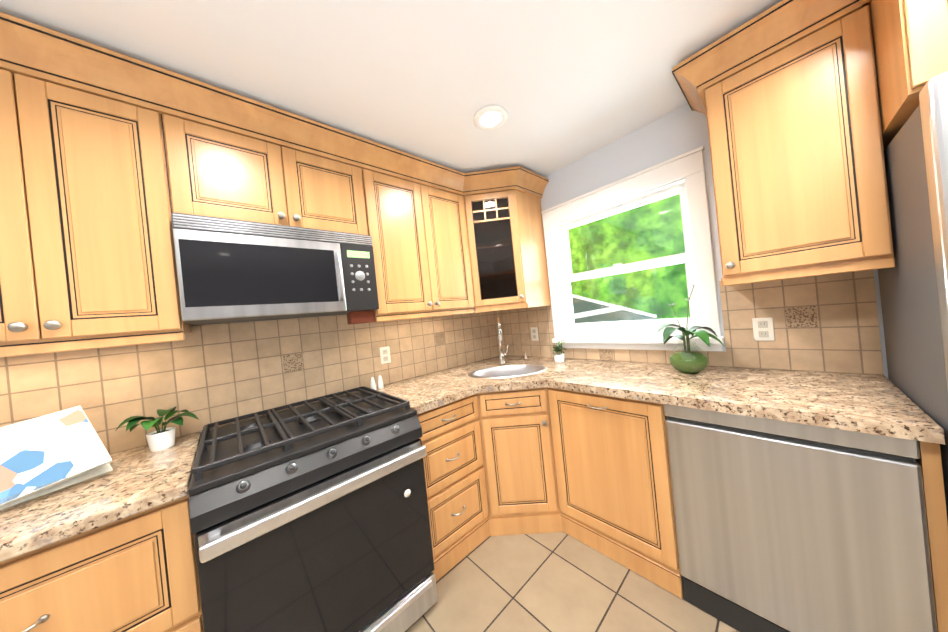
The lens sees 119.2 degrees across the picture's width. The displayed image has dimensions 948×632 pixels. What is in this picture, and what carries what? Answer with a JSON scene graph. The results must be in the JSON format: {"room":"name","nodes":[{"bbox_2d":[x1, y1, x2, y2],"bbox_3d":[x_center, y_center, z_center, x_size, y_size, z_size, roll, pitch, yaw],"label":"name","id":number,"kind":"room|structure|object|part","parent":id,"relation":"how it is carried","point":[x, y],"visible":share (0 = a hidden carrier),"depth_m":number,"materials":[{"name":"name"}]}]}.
{"room":"kitchen","nodes":[
{"label":"kitchen","id":0,"kind":"room"},
{"bbox_2d":[185,309,474,431],"bbox_3d":[-1.742,0.315,1.087,5.600,2.385,0.200,-6,0,-42],"label":"wall","id":1,"kind":"structure","parent":0,"point":[272,413],"depth_m":1.48,"materials":[{"name":"beige tile"}]},
{"bbox_2d":[0,69,190,352],"bbox_3d":[-1.523,-0.333,0.969,0.674,0.861,0.348,-6,0,-42],"label":"upper cabinet","id":2,"kind":"object","parent":1,"relation":"attached to","point":[95,191],"depth_m":0.93,"materials":[{"name":"brown wood"}]},
{"bbox_2d":[0,12,548,198],"bbox_3d":[-0.537,-0.915,1.444,2.744,0.124,0.372,-6,0,-42],"label":"crown molding","id":3,"kind":"structure","parent":2,"relation":"attached to","point":[33,50],"depth_m":1.13,"materials":[{"name":"brown wood"}]},
{"bbox_2d":[164,114,307,227],"bbox_3d":[-1.134,-0.598,1.340,0.441,0.414,0.348,-6,0,-42],"label":"upper cabinet","id":4,"kind":"object","parent":1,"relation":"attached to","point":[218,173],"depth_m":1.20,"materials":[{"name":"brown wood"}]},
{"bbox_2d":[171,212,378,324],"bbox_3d":[-0.940,-0.201,1.415,0.757,0.408,0.438,-6,0,-42],"label":"over-the-range microwave","id":5,"kind":"object","parent":4,"relation":"attached to","point":[230,270],"visible":1,"depth_m":1.22,"materials":[{"name":"silver metal"}]},
{"bbox_2d":[0,310,499,454],"bbox_3d":[-1.077,0.272,1.541,3.598,0.503,0.009,-6,0,-42],"label":"tile backsplash","id":6,"kind":"structure","parent":1,"relation":"attached to","point":[208,374],"depth_m":1.40,"materials":[{"name":"beige tile"}]},
{"bbox_2d":[380,346,390,363],"bbox_3d":[-0.618,0.274,1.940,0.072,0.116,0.008,-6,0,-42],"label":"electrical outlet","id":7,"kind":"object","parent":6,"relation":"attached to","point":[385,357],"visible":1,"depth_m":1.94,"materials":[{"name":"white plastic"}]},
{"bbox_2d":[300,151,371,235],"bbox_3d":[-0.893,-0.623,1.558,0.438,0.414,0.348,-6,0,-42],"label":"upper cabinet","id":8,"kind":"object","parent":1,"relation":"attached to","point":[335,193],"depth_m":1.47,"materials":[{"name":"brown wood"}]},
{"bbox_2d":[352,169,473,320],"bbox_3d":[-0.429,-0.446,1.956,0.755,0.861,0.348,-6,0,-42],"label":"upper cabinet","id":9,"kind":"object","parent":1,"relation":"attached to","point":[420,240],"depth_m":1.78,"materials":[{"name":"brown wood"}]},
{"bbox_2d":[0,0,781,176],"bbox_3d":[-0.308,-1.085,-0.666,5.600,0.120,4.900,-6,0,-42],"label":"ceiling","id":10,"kind":"structure","parent":0,"point":[564,83],"depth_m":1.13,"materials":[{"name":"white paint"}]},
{"bbox_2d":[474,105,507,130],"bbox_3d":[0.091,-1.063,1.501,0.188,0.011,0.188,-6,0,-42],"label":"recessed light","id":11,"kind":"object","parent":10,"relation":"in","point":[490,117],"visible":1,"depth_m":1.49,"materials":[{"name":"white"}]},
{"bbox_2d":[405,532,738,631],"bbox_3d":[-0.055,1.407,-0.660,5.600,0.120,4.900,-6,0,-42],"label":"floor","id":12,"kind":"structure","parent":0,"point":[552,582],"depth_m":1.29,"materials":[{"name":"beige tile"}]},
{"bbox_2d":[0,494,203,631],"bbox_3d":[-1.297,1.029,0.863,0.689,0.876,0.628,-6,0,-42],"label":"base cabinet","id":13,"kind":"object","parent":12,"relation":"on","point":[138,572],"visible":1,"depth_m":0.75,"materials":[{"name":"brown wood"}]},
{"bbox_2d":[0,432,201,561],"bbox_3d":[-1.626,0.604,0.594,1.470,0.040,0.648,-6,0,-42],"label":"countertop","id":14,"kind":"structure","parent":13,"relation":"on","point":[143,478],"depth_m":0.81,"materials":[{"name":"stone"}]},
{"bbox_2d":[0,406,120,512],"bbox_3d":[-1.435,0.444,0.805,0.330,0.237,0.427,-6,0,21],"label":"cookbook","id":15,"kind":"object","parent":14,"relation":"on","point":[50,453],"visible":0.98,"depth_m":0.88,"materials":[{"name":"paper"}]},
{"bbox_2d":[115,406,198,451],"bbox_3d":[-1.297,0.471,1.157,0.227,0.154,0.212,-6,0,-42],"label":"potted plant","id":16,"kind":"object","parent":14,"relation":"on","point":[158,439],"visible":1,"depth_m":1.14,"materials":[{"name":"green plant"}]},
{"bbox_2d":[188,386,437,631],"bbox_3d":[-0.703,0.929,1.282,0.757,0.953,0.760,-6,0,-42],"label":"range","id":17,"kind":"object","parent":12,"relation":"on","point":[308,517],"visible":1,"depth_m":1.03,"materials":[{"name":"black metal"}]},
{"bbox_2d":[417,393,496,581],"bbox_3d":[-0.280,0.924,1.749,0.485,0.876,0.674,-6,0,-42],"label":"base cabinet","id":18,"kind":"object","parent":12,"relation":"on","point":[459,488],"depth_m":1.53,"materials":[{"name":"brown wood"}]},
{"bbox_2d":[376,355,944,444],"bbox_3d":[0.485,0.387,1.495,1.362,0.040,2.138,-6,0,-42],"label":"countertop","id":19,"kind":"structure","parent":18,"relation":"on","point":[882,405],"depth_m":1.21,"materials":[{"name":"stone"}]},
{"bbox_2d":[370,377,376,389],"bbox_3d":[-0.654,0.437,1.799,0.038,0.088,0.038,-6,0,-42],"label":"salt shaker","id":20,"kind":"object","parent":19,"relation":"on","point":[372,384],"visible":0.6,"depth_m":1.79,"materials":[{"name":"white ceramic"}]},
{"bbox_2d":[378,375,383,388],"bbox_3d":[-0.617,0.434,1.832,0.038,0.088,0.038,-6,0,-42],"label":"pepper shaker","id":21,"kind":"object","parent":19,"relation":"on","point":[380,384],"visible":1,"depth_m":1.82,"materials":[{"name":"white ceramic"}]},
{"bbox_2d":[497,317,507,363],"bbox_3d":[0.215,0.198,2.205,0.187,0.386,0.168,-6,0,-42],"label":"faucet","id":22,"kind":"object","parent":19,"relation":"on","point":[501,353],"visible":0.98,"depth_m":2.26,"materials":[{"name":"silver metal"}]},
{"bbox_2d":[468,364,547,377],"bbox_3d":[0.247,0.499,1.968,0.483,0.228,0.483,-6,0,-42],"label":"sink basin","id":23,"kind":"object","parent":19,"relation":"in","point":[506,371],"visible":0.4,"depth_m":2.11,"materials":[{"name":"silver metal"}]},
{"bbox_2d":[551,340,565,362],"bbox_3d":[0.642,0.268,2.105,0.128,0.162,0.121,-6,0,-42],"label":"potted plant","id":24,"kind":"object","parent":19,"relation":"on","point":[559,357],"visible":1,"depth_m":2.08,"materials":[{"name":"white ceramic"}]},
{"bbox_2d":[656,284,723,373],"bbox_3d":[1.123,0.070,1.457,0.290,0.462,0.283,-6,0,-42],"label":"potted plant","id":25,"kind":"object","parent":19,"relation":"on","point":[687,360],"visible":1,"depth_m":1.44,"materials":[{"name":"green glazed ceramic"},{"name":"leaf"}]},
{"bbox_2d":[481,387,564,535],"bbox_3d":[0.289,0.866,1.656,0.324,0.876,0.387,-6,0,-42],"label":"base cabinet","id":26,"kind":"object","parent":12,"relation":"on","point":[521,428],"depth_m":1.65,"materials":[{"name":"brown wood"}]},
{"bbox_2d":[553,388,683,598],"bbox_3d":[0.867,0.807,1.636,0.673,0.876,0.627,-6,0,-42],"label":"base cabinet","id":27,"kind":"object","parent":12,"relation":"on","point":[591,470],"depth_m":1.37,"materials":[{"name":"brown wood"}]},
{"bbox_2d":[664,404,936,631],"bbox_3d":[1.289,0.765,1.189,0.618,0.867,0.599,-6,0,-42],"label":"dishwasher","id":28,"kind":"object","parent":12,"relation":"on","point":[782,526],"visible":0.77,"depth_m":0.94,"materials":[{"name":"grey metal"}]},
{"bbox_2d":[878,72,947,521],"bbox_3d":[1.716,0.269,0.546,0.752,1.780,0.915,-6,0,-42],"label":"refrigerator","id":29,"kind":"object","parent":12,"relation":"on","point":[913,284],"visible":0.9,"depth_m":0.78,"materials":[{"name":"grey metal"}]},
{"bbox_2d":[541,104,888,388],"bbox_3d":[1.818,-0.047,1.139,0.200,2.385,4.500,-6,0,-42],"label":"wall","id":30,"kind":"structure","parent":0,"point":[680,131],"depth_m":1.70,"materials":[{"name":"white paint"}]},
{"bbox_2d":[463,190,550,312],"bbox_3d":[0.171,-0.490,2.308,0.608,0.895,0.625,-6,0,-42],"label":"upper cabinet","id":31,"kind":"object","parent":30,"relation":"attached to","point":[507,249],"visible":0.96,"depth_m":2.08,"materials":[{"name":"brown wood"}]},
{"bbox_2d":[541,146,723,350],"bbox_3d":[1.006,-0.335,1.934,0.218,1.118,1.039,-6,0,-42],"label":"window","id":32,"kind":"structure","parent":30,"relation":"in","point":[682,176],"depth_m":1.82,"materials":[{"name":"white"}]},
{"bbox_2d":[496,270,883,374],"bbox_3d":[0.970,0.081,1.935,0.009,0.468,2.108,-6,0,-42],"label":"tile backsplash","id":33,"kind":"structure","parent":30,"relation":"attached to","point":[822,323],"depth_m":1.33,"materials":[{"name":"beige tile"}]},
{"bbox_2d":[531,327,538,340],"bbox_3d":[0.527,0.157,2.424,0.008,0.116,0.072,-6,0,-42],"label":"electrical outlet","id":34,"kind":"object","parent":33,"relation":"attached to","point":[534,333],"visible":1,"depth_m":2.42,"materials":[{"name":"white plastic"}]},
{"bbox_2d":[752,317,774,340],"bbox_3d":[1.448,0.067,1.392,0.008,0.116,0.072,-6,0,-42],"label":"electrical outlet","id":35,"kind":"object","parent":33,"relation":"attached to","point":[763,329],"visible":1,"depth_m":1.39,"materials":[{"name":"white plastic"}]},
{"bbox_2d":[704,5,894,285],"bbox_3d":[1.324,-0.605,1.187,0.379,0.895,0.438,-6,0,-42],"label":"upper cabinet","id":36,"kind":"object","parent":30,"relation":"attached to","point":[797,159],"visible":1,"depth_m":1.05,"materials":[{"name":"brown wood"}]},
{"bbox_2d":[672,0,871,115],"bbox_3d":[1.475,-1.118,0.719,0.700,0.124,1.574,-6,0,-42],"label":"crown molding","id":37,"kind":"structure","parent":36,"relation":"attached to","point":[778,27],"depth_m":1.09,"materials":[{"name":"brown wood"}]},
{"bbox_2d":[870,0,947,631],"bbox_3d":[1.753,0.031,0.597,0.628,2.245,0.989,-6,0,-42],"label":"upper cabinet","id":38,"kind":"object","parent":30,"relation":"attached to","point":[910,42],"depth_m":0.76,"materials":[{"name":"brown wood"}]},
{"bbox_3d":[1.511,0.743,0.963,0.608,0.875,0.029,-6,0,-42],"label":"base cabinet filler","id":39,"kind":"part","parent":38,"relation":"part of","materials":[{"name":"brown wood"}]},
{"label":"outside","id":40,"kind":"structure","parent":0,"visible":0},
{"bbox_2d":[568,195,690,322],"bbox_3d":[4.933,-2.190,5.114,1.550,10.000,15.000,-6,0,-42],"label":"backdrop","id":41,"kind":"structure","parent":40,"point":[646,289],"depth_m":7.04,"materials":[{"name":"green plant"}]}
]}

